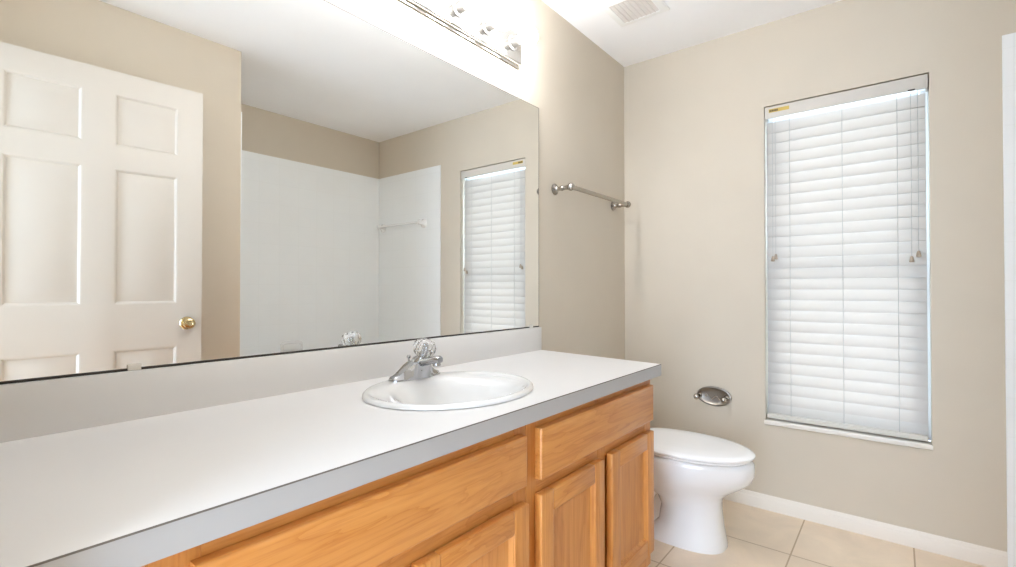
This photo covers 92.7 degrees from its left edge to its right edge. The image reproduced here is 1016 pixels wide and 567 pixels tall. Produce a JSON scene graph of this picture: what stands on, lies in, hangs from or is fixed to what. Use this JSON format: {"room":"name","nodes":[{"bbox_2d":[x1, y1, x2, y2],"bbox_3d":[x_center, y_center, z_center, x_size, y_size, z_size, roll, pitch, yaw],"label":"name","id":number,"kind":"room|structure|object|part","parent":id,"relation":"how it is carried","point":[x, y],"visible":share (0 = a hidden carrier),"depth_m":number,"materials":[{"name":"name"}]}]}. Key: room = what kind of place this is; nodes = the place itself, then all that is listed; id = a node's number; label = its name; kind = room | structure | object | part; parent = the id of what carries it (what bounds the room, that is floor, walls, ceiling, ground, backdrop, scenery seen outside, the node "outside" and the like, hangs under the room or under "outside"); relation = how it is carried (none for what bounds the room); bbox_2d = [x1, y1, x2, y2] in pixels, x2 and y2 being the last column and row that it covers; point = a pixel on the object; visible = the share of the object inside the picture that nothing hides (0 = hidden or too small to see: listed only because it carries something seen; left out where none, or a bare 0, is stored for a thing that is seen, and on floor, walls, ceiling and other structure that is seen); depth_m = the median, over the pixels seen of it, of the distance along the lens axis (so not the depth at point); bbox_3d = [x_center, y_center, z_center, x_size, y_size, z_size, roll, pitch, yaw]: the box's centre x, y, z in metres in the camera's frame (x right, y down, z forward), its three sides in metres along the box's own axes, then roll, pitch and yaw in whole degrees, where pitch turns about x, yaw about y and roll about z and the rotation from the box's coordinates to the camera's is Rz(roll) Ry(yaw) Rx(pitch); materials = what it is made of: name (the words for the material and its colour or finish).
{"room":"bathroom","nodes":[
{"label":"bathroom","id":0,"kind":"room"},
{"bbox_2d":[326,0,624,359],"bbox_3d":[-0.169,-0.097,1.927,0.120,2.440,2.933,0,-1,39],"label":"wall","id":1,"kind":"structure","parent":0,"point":[576,87],"depth_m":2.42,"materials":[{"name":"paint"}]},
{"bbox_2d":[0,0,538,383],"bbox_3d":[-0.408,-0.309,1.525,0.011,0.998,1.754,0,-1,39],"label":"wall mirror","id":2,"kind":"object","parent":1,"relation":"attached to","point":[183,182],"visible":1,"depth_m":1.20,"materials":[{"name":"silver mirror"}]},
{"bbox_2d":[0,327,541,442],"bbox_3d":[-0.406,0.242,1.516,0.019,0.103,1.760,0,-1,39],"label":"backsplash","id":3,"kind":"structure","parent":1,"relation":"attached to","point":[29,409],"depth_m":1.13,"materials":[{"name":"laminate"}]},
{"bbox_2d":[399,0,537,68],"bbox_3d":[-0.189,-1.011,1.700,0.144,0.156,0.915,0,-1,39],"label":"vanity light","id":4,"kind":"object","parent":1,"relation":"attached to","point":[468,19],"visible":1,"depth_m":1.85,"materials":[{"name":"metal"}]},
{"bbox_2d":[452,0,468,16],"bbox_3d":[-0.167,-1.013,1.773,0.043,0.062,0.062,0,-1,39],"label":"socket","id":5,"kind":"object","parent":4,"relation":"attached to","point":[459,8],"depth_m":1.76,"materials":[{"name":"metal"}]},
{"bbox_3d":[-0.121,-1.014,1.736,0.084,0.080,0.080,0,-1,39],"label":"bulb","id":6,"kind":"part","parent":4,"relation":"part of","materials":[{"name":"white glass"}]},
{"bbox_2d":[482,18,496,34],"bbox_3d":[-0.066,-1.012,1.899,0.043,0.062,0.062,0,-1,39],"label":"socket","id":7,"kind":"object","parent":4,"relation":"attached to","point":[488,24],"depth_m":1.89,"materials":[{"name":"metal"}]},
{"bbox_3d":[-0.021,-1.012,1.862,0.084,0.080,0.080,0,-1,39],"label":"bulb","id":8,"kind":"part","parent":4,"relation":"part of","materials":[{"name":"white glass"}]},
{"bbox_2d":[508,35,521,50],"bbox_3d":[0.034,-1.011,2.024,0.043,0.062,0.062,0,-1,39],"label":"socket","id":9,"kind":"object","parent":4,"relation":"attached to","point":[514,42],"depth_m":2.02,"materials":[{"name":"metal"}]},
{"bbox_3d":[0.080,-1.011,1.987,0.084,0.080,0.080,0,-1,39],"label":"bulb","id":10,"kind":"part","parent":4,"relation":"part of","materials":[{"name":"white glass"}]},
{"bbox_2d":[551,183,630,210],"bbox_3d":[0.456,-0.448,2.524,0.111,0.054,0.665,0,-1,39],"label":"towel bar","id":11,"kind":"object","parent":1,"relation":"attached to","point":[570,186],"visible":1,"depth_m":2.40,"materials":[{"name":"silver metal"}]},
{"bbox_3d":[0.265,-0.451,2.286,0.111,0.054,0.054,0,-1,39],"label":"post","id":12,"kind":"part","parent":11,"relation":"part of","materials":[{"name":"silver metal"}]},
{"bbox_3d":[0.647,-0.446,2.762,0.111,0.054,0.054,0,-1,39],"label":"post","id":13,"kind":"part","parent":11,"relation":"part of","materials":[{"name":"silver metal"}]},
{"bbox_2d":[542,0,840,66],"bbox_3d":[0.822,-1.375,1.145,2.661,0.100,2.933,0,-1,39],"label":"ceiling","id":14,"kind":"structure","parent":0,"point":[687,23],"depth_m":2.44,"materials":[{"name":"paint"}]},
{"bbox_2d":[598,0,669,26],"bbox_3d":[0.599,-1.306,2.296,0.250,0.012,0.250,0,-1,39],"label":"ceiling vent","id":15,"kind":"object","parent":14,"relation":"in","point":[624,12],"visible":1,"depth_m":2.30,"materials":[{"name":"plastic"}]},
{"bbox_2d":[648,499,985,566],"bbox_3d":[0.822,1.165,1.118,2.661,0.100,2.933,0,-1,39],"label":"floor","id":16,"kind":"structure","parent":0,"point":[757,537],"depth_m":2.05,"materials":[{"name":"tile"}]},
{"bbox_2d":[141,426,528,566],"bbox_3d":[-0.443,0.722,0.991,0.572,0.784,0.899,0,-1,39],"label":"vanity cabinet","id":17,"kind":"object","parent":16,"relation":"on","point":[467,506],"visible":0.83,"depth_m":0.89,"materials":[{"name":"brown wood"}]},
{"bbox_2d":[0,327,660,566],"bbox_3d":[-0.179,0.260,1.335,0.599,0.144,1.762,0,-1,39],"label":"countertop","id":18,"kind":"structure","parent":17,"relation":"on","point":[135,468],"depth_m":0.90,"materials":[{"name":"laminate"}]},
{"bbox_2d":[388,338,442,381],"bbox_3d":[-0.275,0.220,1.440,0.153,0.119,0.157,0,-1,-12],"label":"sink faucet","id":19,"kind":"object","parent":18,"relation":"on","point":[420,367],"visible":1,"depth_m":1.40,"materials":[{"name":"silver metal"}]},
{"bbox_3d":[-0.260,0.222,1.437,0.048,0.040,0.052,0,-1,39],"label":"handle stem","id":20,"kind":"part","parent":19,"relation":"part of","materials":[{"name":"silver metal"}]},
{"bbox_3d":[-0.245,0.189,1.425,0.068,0.058,0.066,0,-1,39],"label":"handle knob","id":21,"kind":"part","parent":19,"relation":"part of","materials":[{"name":"clear plastic"}]},
{"bbox_3d":[-0.231,0.229,1.414,0.097,0.044,0.042,0,-1,39],"label":"spout","id":22,"kind":"part","parent":19,"relation":"part of","materials":[{"name":"silver metal"}]},
{"bbox_2d":[362,371,533,409],"bbox_3d":[-0.154,0.356,1.329,0.424,0.154,0.494,0,-1,39],"label":"sink basin","id":23,"kind":"object","parent":18,"relation":"in","point":[456,389],"visible":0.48,"depth_m":1.40,"materials":[{"name":"ceramic"}]},
{"bbox_3d":[-0.065,0.735,1.023,0.024,0.429,0.343,0,-1,39],"label":"cabinet door","id":24,"kind":"part","parent":17,"relation":"part of","materials":[{"name":"brown wood"}]},
{"bbox_3d":[-0.066,0.735,1.024,0.018,0.321,0.235,0,-1,39],"label":"door panel","id":25,"kind":"part","parent":17,"relation":"part of","materials":[{"name":"brown wood"}]},
{"bbox_2d":[525,380,653,566],"bbox_3d":[0.078,0.729,1.640,0.572,0.784,0.764,0,-1,39],"label":"vanity cabinet","id":26,"kind":"object","parent":16,"relation":"on","point":[589,490],"visible":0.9,"depth_m":1.41,"materials":[{"name":"brown wood"}]},
{"bbox_3d":[0.177,0.738,1.325,0.024,0.429,0.328,0,-1,39],"label":"cabinet door","id":27,"kind":"part","parent":26,"relation":"part of","materials":[{"name":"brown wood"}]},
{"bbox_3d":[0.176,0.738,1.326,0.018,0.321,0.220,0,-1,39],"label":"door panel","id":28,"kind":"part","parent":26,"relation":"part of","materials":[{"name":"brown wood"}]},
{"bbox_3d":[0.296,0.425,1.476,0.024,0.127,0.704,0,-1,39],"label":"drawer","id":29,"kind":"part","parent":26,"relation":"part of","materials":[{"name":"brown wood"}]},
{"bbox_3d":[0.414,0.741,1.621,0.024,0.429,0.326,0,-1,39],"label":"cabinet door","id":30,"kind":"part","parent":26,"relation":"part of","materials":[{"name":"brown wood"}]},
{"bbox_3d":[0.413,0.741,1.621,0.018,0.321,0.218,0,-1,39],"label":"door panel","id":31,"kind":"part","parent":26,"relation":"part of","materials":[{"name":"brown wood"}]},
{"bbox_2d":[650,428,755,554],"bbox_3d":[0.702,0.782,2.239,0.799,0.690,0.416,0,-1,39],"label":"toilet","id":32,"kind":"object","parent":16,"relation":"on","point":[694,472],"visible":0.38,"depth_m":2.04,"materials":[{"name":"white ceramic"}]},
{"bbox_3d":[0.804,0.734,2.157,0.505,0.011,0.352,0,-1,39],"label":"seat","id":33,"kind":"part","parent":32,"relation":"part of","materials":[{"name":"white plastic"}]},
{"bbox_3d":[0.807,0.714,2.156,0.529,0.024,0.372,0,-1,39],"label":"lid","id":34,"kind":"part","parent":32,"relation":"part of","materials":[{"name":"white plastic"}]},
{"bbox_2d":[624,0,1015,551],"bbox_3d":[1.740,-0.094,2.179,2.541,2.440,0.150,0,-1,39],"label":"wall","id":35,"kind":"structure","parent":0,"point":[695,124],"depth_m":2.31,"materials":[{"name":"paint"}]},
{"bbox_2d":[693,386,731,405],"bbox_3d":[1.078,0.600,2.562,0.180,0.104,0.069,0,-1,39],"label":"toilet paper holder","id":36,"kind":"object","parent":35,"relation":"attached to","point":[710,395],"visible":1,"depth_m":2.58,"materials":[{"name":"silver metal"}]},
{"bbox_3d":[1.019,0.605,2.607,0.031,0.031,0.066,0,-1,39],"label":"post","id":37,"kind":"part","parent":36,"relation":"part of","materials":[{"name":"silver metal"}]},
{"bbox_3d":[1.126,0.604,2.521,0.031,0.031,0.066,0,-1,39],"label":"post","id":38,"kind":"part","parent":36,"relation":"part of","materials":[{"name":"silver metal"}]},
{"bbox_2d":[764,418,932,449],"bbox_3d":[1.555,0.691,2.258,0.638,0.022,0.078,0,-1,39],"label":"trim","id":39,"kind":"structure","parent":35,"relation":"attached to","point":[928,445],"depth_m":2.21,"materials":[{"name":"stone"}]},
{"bbox_2d":[767,90,930,440],"bbox_3d":[1.598,-0.106,2.320,0.631,1.574,0.060,0,-1,39],"label":"window","id":40,"kind":"structure","parent":35,"relation":"in","point":[922,92],"depth_m":2.10,"materials":[{"name":"plastic"}]},
{"bbox_3d":[1.606,-0.463,2.333,0.569,0.801,0.024,0,-1,39],"label":"sash","id":41,"kind":"part","parent":40,"relation":"part of","materials":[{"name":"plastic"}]},
{"bbox_2d":[765,74,928,441],"bbox_3d":[1.559,-0.108,2.270,0.623,1.562,0.067,0,-1,39],"label":"window blind","id":42,"kind":"object","parent":40,"relation":"attached to","point":[847,224],"visible":1,"depth_m":2.25,"materials":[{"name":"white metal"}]},
{"bbox_3d":[1.326,-0.483,2.430,0.003,0.700,0.002,0,-1,-6],"label":"pull cord","id":43,"kind":"part","parent":42,"relation":"part of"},
{"bbox_3d":[1.336,-0.488,2.422,0.003,0.690,0.002,0,-1,-6],"label":"pull cord","id":44,"kind":"part","parent":42,"relation":"part of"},
{"bbox_3d":[1.401,-0.094,2.402,0.002,1.491,0.043,0,-1,39],"label":"ladder cord","id":45,"kind":"part","parent":42,"relation":"part of","materials":[{"name":"white fabric"}]},
{"bbox_3d":[1.568,-0.096,2.268,0.002,1.491,0.043,0,-1,39],"label":"ladder cord","id":46,"kind":"part","parent":42,"relation":"part of","materials":[{"name":"white fabric"}]},
{"bbox_3d":[1.559,0.662,2.266,0.614,0.024,0.052,0,-1,39],"label":"rail","id":47,"kind":"part","parent":42,"relation":"part of","materials":[{"name":"white plastic"}]},
{"bbox_3d":[1.724,-0.097,2.143,0.002,1.491,0.043,0,-1,39],"label":"ladder cord","id":48,"kind":"part","parent":42,"relation":"part of","materials":[{"name":"white fabric"}]},
{"bbox_3d":[1.742,-0.476,2.096,0.003,0.722,0.002,0,-1,-6],"label":"pull cord","id":49,"kind":"part","parent":42,"relation":"part of","materials":[{"name":"white fabric"}]},
{"bbox_3d":[1.760,-0.487,2.082,0.003,0.700,0.002,0,-1,-6],"label":"pull cord","id":50,"kind":"part","parent":42,"relation":"part of","materials":[{"name":"white fabric"}]},
{"bbox_2d":[724,489,1007,566],"bbox_3d":[1.329,1.092,2.392,1.593,0.072,0.013,0,-1,39],"label":"baseboard","id":51,"kind":"structure","parent":35,"relation":"attached to","point":[969,552],"depth_m":2.14,"materials":[{"name":"paint"}]},
{"bbox_2d":[1002,32,1015,566],"bbox_3d":[2.267,0.069,1.653,0.807,2.103,0.008,0,-1,39],"label":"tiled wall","id":52,"kind":"structure","parent":35,"relation":"attached to","point":[1008,40],"depth_m":1.89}
]}

